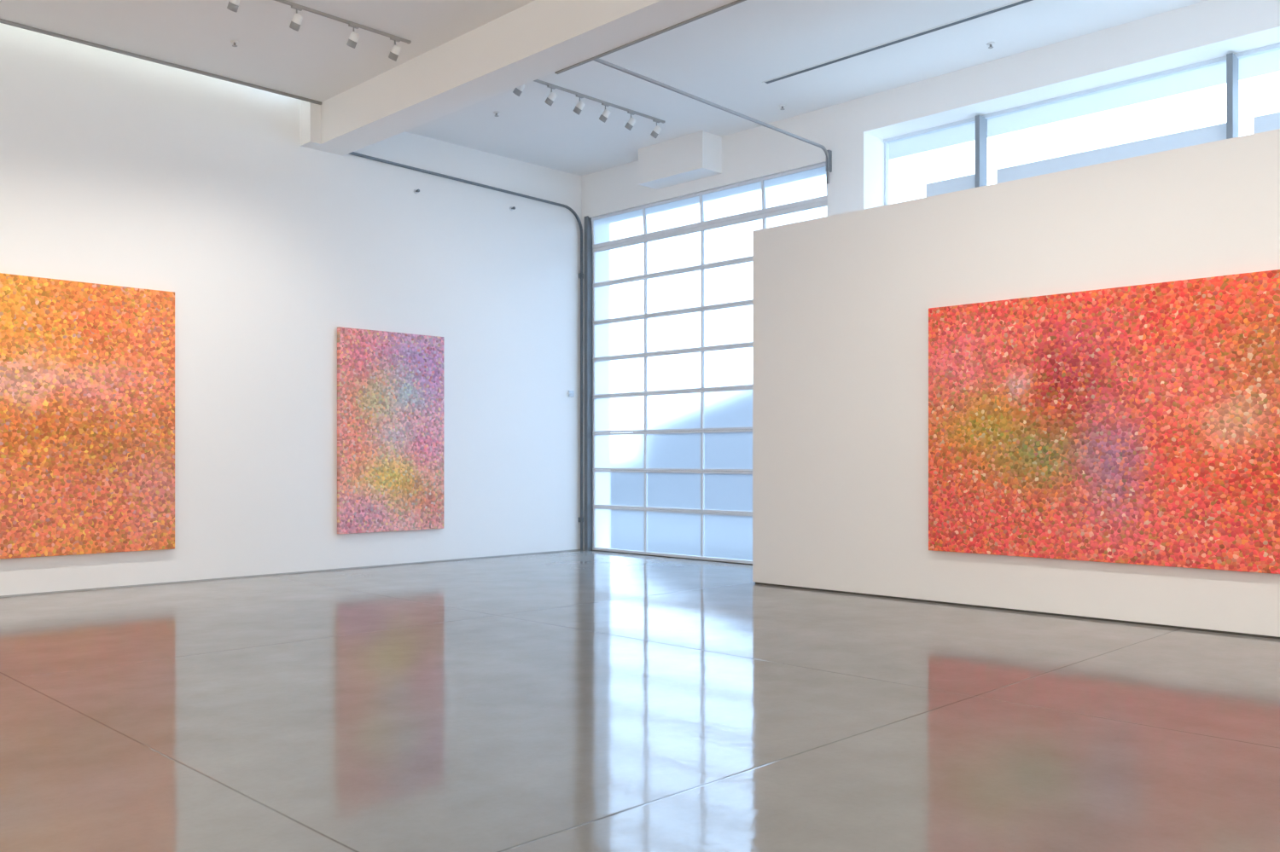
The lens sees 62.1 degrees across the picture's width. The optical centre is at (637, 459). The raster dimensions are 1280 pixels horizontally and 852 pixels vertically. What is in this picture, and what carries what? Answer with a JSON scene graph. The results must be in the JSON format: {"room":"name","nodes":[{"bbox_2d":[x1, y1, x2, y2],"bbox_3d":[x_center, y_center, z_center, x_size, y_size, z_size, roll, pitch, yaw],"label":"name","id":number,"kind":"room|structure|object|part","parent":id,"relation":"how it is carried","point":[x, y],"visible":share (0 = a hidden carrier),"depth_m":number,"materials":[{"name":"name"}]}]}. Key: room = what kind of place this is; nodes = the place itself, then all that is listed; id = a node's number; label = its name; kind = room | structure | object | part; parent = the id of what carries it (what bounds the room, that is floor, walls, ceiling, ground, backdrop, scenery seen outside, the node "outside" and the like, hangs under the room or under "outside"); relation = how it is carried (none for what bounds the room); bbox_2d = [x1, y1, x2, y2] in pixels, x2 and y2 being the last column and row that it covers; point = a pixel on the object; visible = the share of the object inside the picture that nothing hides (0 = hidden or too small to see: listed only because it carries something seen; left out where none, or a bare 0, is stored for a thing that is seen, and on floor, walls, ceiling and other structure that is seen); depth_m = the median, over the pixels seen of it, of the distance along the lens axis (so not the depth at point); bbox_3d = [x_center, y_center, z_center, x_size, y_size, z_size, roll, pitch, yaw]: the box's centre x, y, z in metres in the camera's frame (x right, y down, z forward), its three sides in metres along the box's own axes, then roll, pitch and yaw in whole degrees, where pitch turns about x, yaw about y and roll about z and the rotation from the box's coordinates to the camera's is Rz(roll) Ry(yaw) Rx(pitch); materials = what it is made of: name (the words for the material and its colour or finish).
{"room":"museum","nodes":[
{"label":"museum","id":0,"kind":"room"},
{"bbox_2d":[0,23,581,596],"bbox_3d":[-7.442,-1.875,11.119,19.200,6.750,0.250,0,0,-45],"label":"wall","id":1,"kind":"structure","parent":0,"point":[117,169],"depth_m":13.73,"materials":[{"name":"white paint"}]},
{"bbox_2d":[0,273,174,559],"bbox_3d":[-6.664,-0.460,11.670,3.100,3.080,0.072,0,0,-45],"label":"painting","id":2,"kind":"object","parent":1,"relation":"attached to","point":[87,370],"visible":1,"depth_m":12.00,"materials":[{"name":"orange paint"}]},
{"bbox_2d":[0,549,580,598],"bbox_3d":[-7.528,1.491,10.851,18.700,0.018,0.008,0,0,-45],"label":"baseboard","id":3,"kind":"structure","parent":1,"relation":"attached to","point":[11,596],"depth_m":13.56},
{"bbox_2d":[337,326,443,534],"bbox_3d":[-3.436,-0.380,14.898,1.690,2.790,0.072,0,0,-45],"label":"painting","id":4,"kind":"object","parent":1,"relation":"attached to","point":[390,385],"visible":1,"depth_m":14.81,"materials":[{"name":"paint"}]},
{"bbox_2d":[348,151,583,551],"bbox_3d":[-2.409,-1.333,15.914,4.340,5.666,0.087,0,0,-45],"label":"door track","id":5,"kind":"object","parent":1,"relation":"attached to","point":[580,275],"visible":0.99,"depth_m":17.35,"materials":[{"name":"metal"}]},
{"bbox_2d":[567,390,574,396],"bbox_3d":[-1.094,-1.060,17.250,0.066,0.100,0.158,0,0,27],"label":"light switch","id":6,"kind":"object","parent":1,"relation":"in","point":[570,393],"depth_m":17.25,"materials":[{"name":"plastic"}]},
{"bbox_2d":[0,0,1207,176],"bbox_3d":[-0.106,-4.975,3.500,18.800,0.650,21.100,0,0,-45],"label":"ceiling","id":7,"kind":"structure","parent":0,"point":[724,58],"depth_m":12.12,"materials":[{"name":"white paint"}]},
{"bbox_2d":[0,18,321,104],"bbox_3d":[-9.016,-4.694,8.952,13.910,0.152,0.030,0,0,-45],"label":"trim","id":8,"kind":"structure","parent":7,"relation":"attached to","point":[3,21],"depth_m":12.33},
{"bbox_2d":[230,40,238,46],"bbox_3d":[-4.488,-4.628,11.839,0.090,0.052,0.090,0,0,-45],"label":"sprinkler","id":9,"kind":"object","parent":7,"relation":"attached to","point":[234,42],"visible":1,"depth_m":11.82,"materials":[{"name":"white paint"}]},
{"bbox_3d":[-4.488,-4.646,11.839,0.090,0.016,0.090,0,0,-45],"label":"plate","id":10,"kind":"part","parent":9,"relation":"part of","materials":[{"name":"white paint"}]},
{"bbox_2d":[273,0,411,44],"bbox_3d":[-5.561,-4.636,8.793,8.570,0.028,0.042,0,0,-45],"label":"track","id":11,"kind":"object","parent":7,"relation":"attached to","point":[285,2],"visible":1,"depth_m":11.22,"materials":[{"name":"grey metal"}]},
{"bbox_2d":[226,0,240,12],"bbox_3d":[-3.953,-4.505,10.416,0.110,0.242,0.149,0,0,-45],"label":"track spotlight","id":12,"kind":"object","parent":11,"relation":"attached to","point":[233,5],"visible":1,"depth_m":10.39,"materials":[{"name":"white metal"}]},
{"bbox_2d":[289,5,302,31],"bbox_3d":[-3.493,-4.505,10.876,0.110,0.242,0.149,0,0,-45],"label":"track spotlight","id":13,"kind":"object","parent":11,"relation":"attached to","point":[295,23],"visible":1,"depth_m":10.84,"materials":[{"name":"white metal"}]},
{"bbox_2d":[346,23,359,48],"bbox_3d":[-3.034,-4.505,11.335,0.110,0.242,0.149,0,0,-45],"label":"track spotlight","id":14,"kind":"object","parent":11,"relation":"attached to","point":[352,40],"visible":1,"depth_m":11.30,"materials":[{"name":"white metal"}]},
{"bbox_2d":[388,36,400,61],"bbox_3d":[-2.673,-4.505,11.696,0.110,0.242,0.149,0,0,-45],"label":"track spotlight","id":15,"kind":"object","parent":11,"relation":"attached to","point":[393,55],"visible":1,"depth_m":11.66,"materials":[{"name":"white metal"}]},
{"bbox_2d":[493,111,500,116],"bbox_3d":[-1.890,-4.628,14.259,0.090,0.052,0.090,0,0,-45],"label":"sprinkler","id":16,"kind":"object","parent":7,"relation":"attached to","point":[495,113],"visible":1,"depth_m":14.24,"materials":[{"name":"white paint"}]},
{"bbox_2d":[299,0,736,155],"bbox_3d":[3.196,-4.680,6.767,0.630,1.140,21.050,0,0,-45],"label":"beam","id":17,"kind":"structure","parent":7,"relation":"attached to","point":[535,40],"depth_m":11.50,"materials":[{"name":"white paint"}]},
{"bbox_2d":[554,0,746,74],"bbox_3d":[5.006,-4.134,5.431,0.040,0.072,16.600,0,0,-45],"label":"trim","id":18,"kind":"structure","parent":17,"relation":"attached to","point":[736,2],"depth_m":10.28,"materials":[{"name":"grey metal"}]},
{"bbox_2d":[533,79,665,123],"bbox_3d":[-0.707,-4.636,13.548,3.040,0.028,0.042,0,0,-45],"label":"track","id":19,"kind":"object","parent":7,"relation":"attached to","point":[536,80],"visible":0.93,"depth_m":13.73,"materials":[{"name":"grey metal"}]},
{"bbox_2d":[512,84,524,96],"bbox_3d":[-1.431,-4.506,12.839,0.117,0.241,0.156,0,0,-45],"label":"track spotlight","id":20,"kind":"object","parent":19,"relation":"attached to","point":[517,90],"visible":0.59,"depth_m":12.81,"materials":[{"name":"white metal"}]},
{"bbox_2d":[544,85,556,106],"bbox_3d":[-1.078,-4.506,13.193,0.117,0.241,0.156,0,0,-45],"label":"track spotlight","id":21,"kind":"object","parent":19,"relation":"attached to","point":[552,96],"visible":1,"depth_m":13.16,"materials":[{"name":"white metal"}]},
{"bbox_2d":[573,94,584,115],"bbox_3d":[-0.745,-4.506,13.525,0.117,0.241,0.156,0,0,-45],"label":"track spotlight","id":22,"kind":"object","parent":19,"relation":"attached to","point":[580,105],"visible":1,"depth_m":13.49,"materials":[{"name":"white metal"}]},
{"bbox_2d":[599,103,610,122],"bbox_3d":[-0.427,-4.506,13.843,0.117,0.241,0.156,0,0,-45],"label":"track spotlight","id":23,"kind":"object","parent":19,"relation":"attached to","point":[605,114],"visible":1,"depth_m":13.81,"materials":[{"name":"white metal"}]},
{"bbox_2d":[624,110,635,130],"bbox_3d":[-0.095,-4.506,14.175,0.117,0.241,0.156,0,0,-45],"label":"track spotlight","id":24,"kind":"object","parent":19,"relation":"attached to","point":[630,124],"visible":1,"depth_m":14.14,"materials":[{"name":"white metal"}]},
{"bbox_2d":[650,119,661,138],"bbox_3d":[0.252,-4.506,14.522,0.117,0.241,0.156,0,0,-45],"label":"track spotlight","id":25,"kind":"object","parent":19,"relation":"attached to","point":[654,133],"visible":1,"depth_m":14.49,"materials":[{"name":"white metal"}]},
{"bbox_2d":[638,130,721,189],"bbox_3d":[0.612,-4.385,15.638,0.420,0.530,1.290,0,0,-45],"label":"wall-mounted box","id":26,"kind":"object","parent":7,"relation":"attached to","point":[696,155],"visible":1,"depth_m":15.39,"materials":[{"name":"white paint"}]},
{"bbox_2d":[779,104,785,110],"bbox_3d":[1.909,-4.628,13.984,0.090,0.052,0.090,0,0,-45],"label":"sprinkler","id":27,"kind":"object","parent":7,"relation":"attached to","point":[780,106],"visible":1,"depth_m":13.96,"materials":[{"name":"white paint"}]},
{"bbox_2d":[762,0,1035,84],"bbox_3d":[5.233,-4.646,9.475,0.100,0.009,10.360,0,0,-45],"label":"ceiling vent","id":28,"kind":"object","parent":7,"relation":"in","point":[1010,5],"visible":1,"depth_m":11.76,"materials":[{"name":"dark grey metal"}]},
{"bbox_2d":[986,41,994,48],"bbox_3d":[3.953,-4.628,11.888,0.090,0.052,0.090,0,0,-45],"label":"sprinkler","id":29,"kind":"object","parent":7,"relation":"attached to","point":[990,43],"visible":1,"depth_m":11.87,"materials":[{"name":"white paint"}]},
{"bbox_3d":[3.953,-4.646,11.888,0.090,0.016,0.090,0,0,-45],"label":"plate","id":30,"kind":"part","parent":29,"relation":"part of","materials":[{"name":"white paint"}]},
{"bbox_2d":[0,550,1279,851],"bbox_3d":[-0.106,1.575,3.642,19.000,0.150,21.300,0,0,-45],"label":"floor","id":31,"kind":"structure","parent":0,"point":[578,701],"depth_m":6.11,"materials":[{"name":"concrete"}]},
{"bbox_2d":[581,0,1279,550],"bbox_3d":[6.615,-1.775,10.327,0.560,6.550,21.250,0,0,-45],"label":"wall","id":32,"kind":"structure","parent":0,"point":[855,130],"depth_m":12.89,"materials":[{"name":"white paint"}]},
{"bbox_2d":[584,162,827,565],"bbox_3d":[0.870,-1.230,15.754,0.170,5.460,4.750,0,0,-45],"label":"door","id":33,"kind":"structure","parent":32,"relation":"in","point":[668,284],"depth_m":16.04,"materials":[{"name":"glass"}]},
{"bbox_3d":[-0.307,-3.695,16.946,0.036,0.402,1.160,0,0,-45],"label":"pane","id":34,"kind":"part","parent":33,"relation":"part of","materials":[{"name":"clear glass"}]},
{"bbox_3d":[-0.294,-3.122,16.959,0.008,0.518,1.160,0,0,-45],"label":"pane","id":35,"kind":"part","parent":33,"relation":"part of","materials":[{"name":"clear glass"}]},
{"bbox_3d":[-0.294,-2.527,16.959,0.008,0.559,1.160,0,0,-45],"label":"pane","id":36,"kind":"part","parent":33,"relation":"part of","materials":[{"name":"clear glass"}]},
{"bbox_3d":[-0.294,-1.920,16.959,0.008,0.544,1.160,0,0,-45],"label":"pane","id":37,"kind":"part","parent":33,"relation":"part of","materials":[{"name":"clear glass"}]},
{"bbox_3d":[-0.294,-1.318,16.959,0.008,0.548,1.160,0,0,-45],"label":"pane","id":38,"kind":"part","parent":33,"relation":"part of","materials":[{"name":"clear glass"}]},
{"bbox_3d":[-0.294,-0.717,16.959,0.008,0.542,1.160,0,0,-45],"label":"pane","id":39,"kind":"part","parent":33,"relation":"part of","materials":[{"name":"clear glass"}]},
{"bbox_3d":[-0.294,-0.119,16.959,0.008,0.542,1.160,0,0,-45],"label":"pane","id":40,"kind":"part","parent":33,"relation":"part of","materials":[{"name":"clear glass"}]},
{"bbox_3d":[-0.294,0.480,16.959,0.008,0.544,1.160,0,0,-45],"label":"pane","id":41,"kind":"part","parent":33,"relation":"part of","materials":[{"name":"clear glass"}]},
{"bbox_3d":[-0.294,1.129,16.959,0.008,0.643,1.160,0,0,-45],"label":"pane","id":42,"kind":"part","parent":33,"relation":"part of","materials":[{"name":"clear glass"}]},
{"bbox_3d":[0.534,-3.695,16.105,0.036,0.402,1.140,0,0,-45],"label":"pane","id":43,"kind":"part","parent":33,"relation":"part of","materials":[{"name":"clear glass"}]},
{"bbox_3d":[0.547,-3.122,16.118,0.008,0.518,1.140,0,0,-45],"label":"pane","id":44,"kind":"part","parent":33,"relation":"part of","materials":[{"name":"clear glass"}]},
{"bbox_3d":[0.547,-2.527,16.118,0.008,0.559,1.140,0,0,-45],"label":"pane","id":45,"kind":"part","parent":33,"relation":"part of","materials":[{"name":"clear glass"}]},
{"bbox_3d":[0.547,-1.920,16.118,0.008,0.544,1.140,0,0,-45],"label":"pane","id":46,"kind":"part","parent":33,"relation":"part of","materials":[{"name":"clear glass"}]},
{"bbox_3d":[0.547,-1.318,16.118,0.008,0.548,1.140,0,0,-45],"label":"pane","id":47,"kind":"part","parent":33,"relation":"part of","materials":[{"name":"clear glass"}]},
{"bbox_3d":[0.547,-0.717,16.118,0.008,0.542,1.140,0,0,-45],"label":"pane","id":48,"kind":"part","parent":33,"relation":"part of","materials":[{"name":"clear glass"}]},
{"bbox_3d":[0.547,-0.119,16.118,0.008,0.542,1.140,0,0,-45],"label":"pane","id":49,"kind":"part","parent":33,"relation":"part of","materials":[{"name":"clear glass"}]},
{"bbox_3d":[0.547,0.480,16.118,0.008,0.544,1.140,0,0,-45],"label":"pane","id":50,"kind":"part","parent":33,"relation":"part of","materials":[{"name":"clear glass"}]},
{"bbox_3d":[0.547,1.129,16.118,0.008,0.643,1.140,0,0,-45],"label":"pane","id":51,"kind":"part","parent":33,"relation":"part of","materials":[{"name":"clear glass"}]},
{"bbox_2d":[633,429,751,471],"bbox_3d":[10.536,-2.690,28.355,7.000,8.420,23.200,0,0,-45],"label":"shed","id":52,"kind":"object","parent":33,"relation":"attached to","point":[746,429],"visible":0.02,"depth_m":31.71,"materials":[{"name":"grey metal"}]},
{"bbox_3d":[1.371,-2.527,15.294,0.008,0.559,1.110,0,0,-45],"label":"pane","id":53,"kind":"part","parent":33,"relation":"part of","materials":[{"name":"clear glass"}]},
{"bbox_3d":[1.371,-1.920,15.294,0.008,0.544,1.110,0,0,-45],"label":"pane","id":54,"kind":"part","parent":33,"relation":"part of","materials":[{"name":"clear glass"}]},
{"bbox_3d":[1.371,-1.318,15.294,0.008,0.548,1.110,0,0,-45],"label":"pane","id":55,"kind":"part","parent":33,"relation":"part of","materials":[{"name":"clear glass"}]},
{"bbox_3d":[1.371,-0.717,15.294,0.008,0.542,1.110,0,0,-45],"label":"pane","id":56,"kind":"part","parent":33,"relation":"part of","materials":[{"name":"clear glass"}]},
{"bbox_3d":[1.371,-0.119,15.294,0.008,0.542,1.110,0,0,-45],"label":"pane","id":57,"kind":"part","parent":33,"relation":"part of","materials":[{"name":"clear glass"}]},
{"bbox_3d":[1.371,0.480,15.294,0.008,0.544,1.110,0,0,-45],"label":"pane","id":58,"kind":"part","parent":33,"relation":"part of","materials":[{"name":"clear glass"}]},
{"bbox_3d":[1.371,1.129,15.294,0.008,0.643,1.110,0,0,-45],"label":"pane","id":59,"kind":"part","parent":33,"relation":"part of","materials":[{"name":"clear glass"}]},
{"bbox_3d":[1.358,-3.695,15.281,0.036,0.402,1.110,0,0,-45],"label":"pane","id":60,"kind":"part","parent":33,"relation":"part of","materials":[{"name":"clear glass"}]},
{"bbox_3d":[1.371,-3.122,15.294,0.008,0.518,1.110,0,0,-45],"label":"pane","id":61,"kind":"part","parent":33,"relation":"part of","materials":[{"name":"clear glass"}]},
{"bbox_3d":[2.157,-3.695,14.482,0.036,0.402,1.070,0,0,-45],"label":"pane","id":62,"kind":"part","parent":33,"relation":"part of","materials":[{"name":"clear glass"}]},
{"bbox_3d":[2.170,-3.122,14.495,0.008,0.518,1.070,0,0,-45],"label":"pane","id":63,"kind":"part","parent":33,"relation":"part of","materials":[{"name":"clear glass"}]},
{"bbox_2d":[593,58,831,183],"bbox_3d":[1.015,-3.892,12.477,4.320,0.544,0.050,0,0,-45],"label":"door track","id":64,"kind":"object","parent":32,"relation":"attached to","point":[828,153],"visible":1,"depth_m":12.50,"materials":[{"name":"metal"}]},
{"bbox_2d":[883,42,1279,205],"bbox_3d":[8.729,-1.800,8.439,0.220,4.800,15.590,0,0,-45],"label":"window","id":65,"kind":"structure","parent":32,"relation":"in","point":[1228,130],"depth_m":11.97,"materials":[{"name":"clear glass"}]},
{"bbox_3d":[3.942,-3.340,13.269,0.040,0.320,0.730,0,0,-45],"label":"transom rail","id":66,"kind":"part","parent":65,"relation":"part of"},
{"bbox_3d":[5.261,-3.340,11.950,0.040,0.320,2.560,0,0,-45],"label":"transom rail","id":67,"kind":"part","parent":65,"relation":"part of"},
{"bbox_3d":[7.227,-3.340,9.984,0.040,0.320,2.560,0,0,-45],"label":"transom rail","id":68,"kind":"part","parent":65,"relation":"part of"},
{"bbox_2d":[889,49,1279,159],"bbox_3d":[8.351,-4.375,9.765,1.100,0.150,30.000,0,0,-45],"label":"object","id":69,"kind":"structure","parent":32,"relation":"attached to","point":[1269,62],"depth_m":12.85,"materials":[{"name":"glass"}]},
{"bbox_2d":[752,128,1279,637],"bbox_3d":[6.109,-0.631,8.259,0.320,4.218,13.040,0,0,-45],"label":"wall partition","id":70,"kind":"structure","parent":0,"point":[841,303],"depth_m":11.12,"materials":[{"name":"white paint"}]},
{"bbox_2d":[755,582,1279,639],"bbox_3d":[6.108,1.489,8.257,0.285,0.022,13.000,0,0,-45],"label":"baseboard","id":71,"kind":"structure","parent":70,"relation":"attached to","point":[811,589],"depth_m":10.27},
{"bbox_2d":[928,269,1279,574],"bbox_3d":[4.598,-0.306,9.486,4.400,2.510,0.082,0,0,45],"label":"painting","id":72,"kind":"object","parent":70,"relation":"attached to","point":[1138,424],"visible":1,"depth_m":9.69,"materials":[{"name":"red paint"}]}
]}

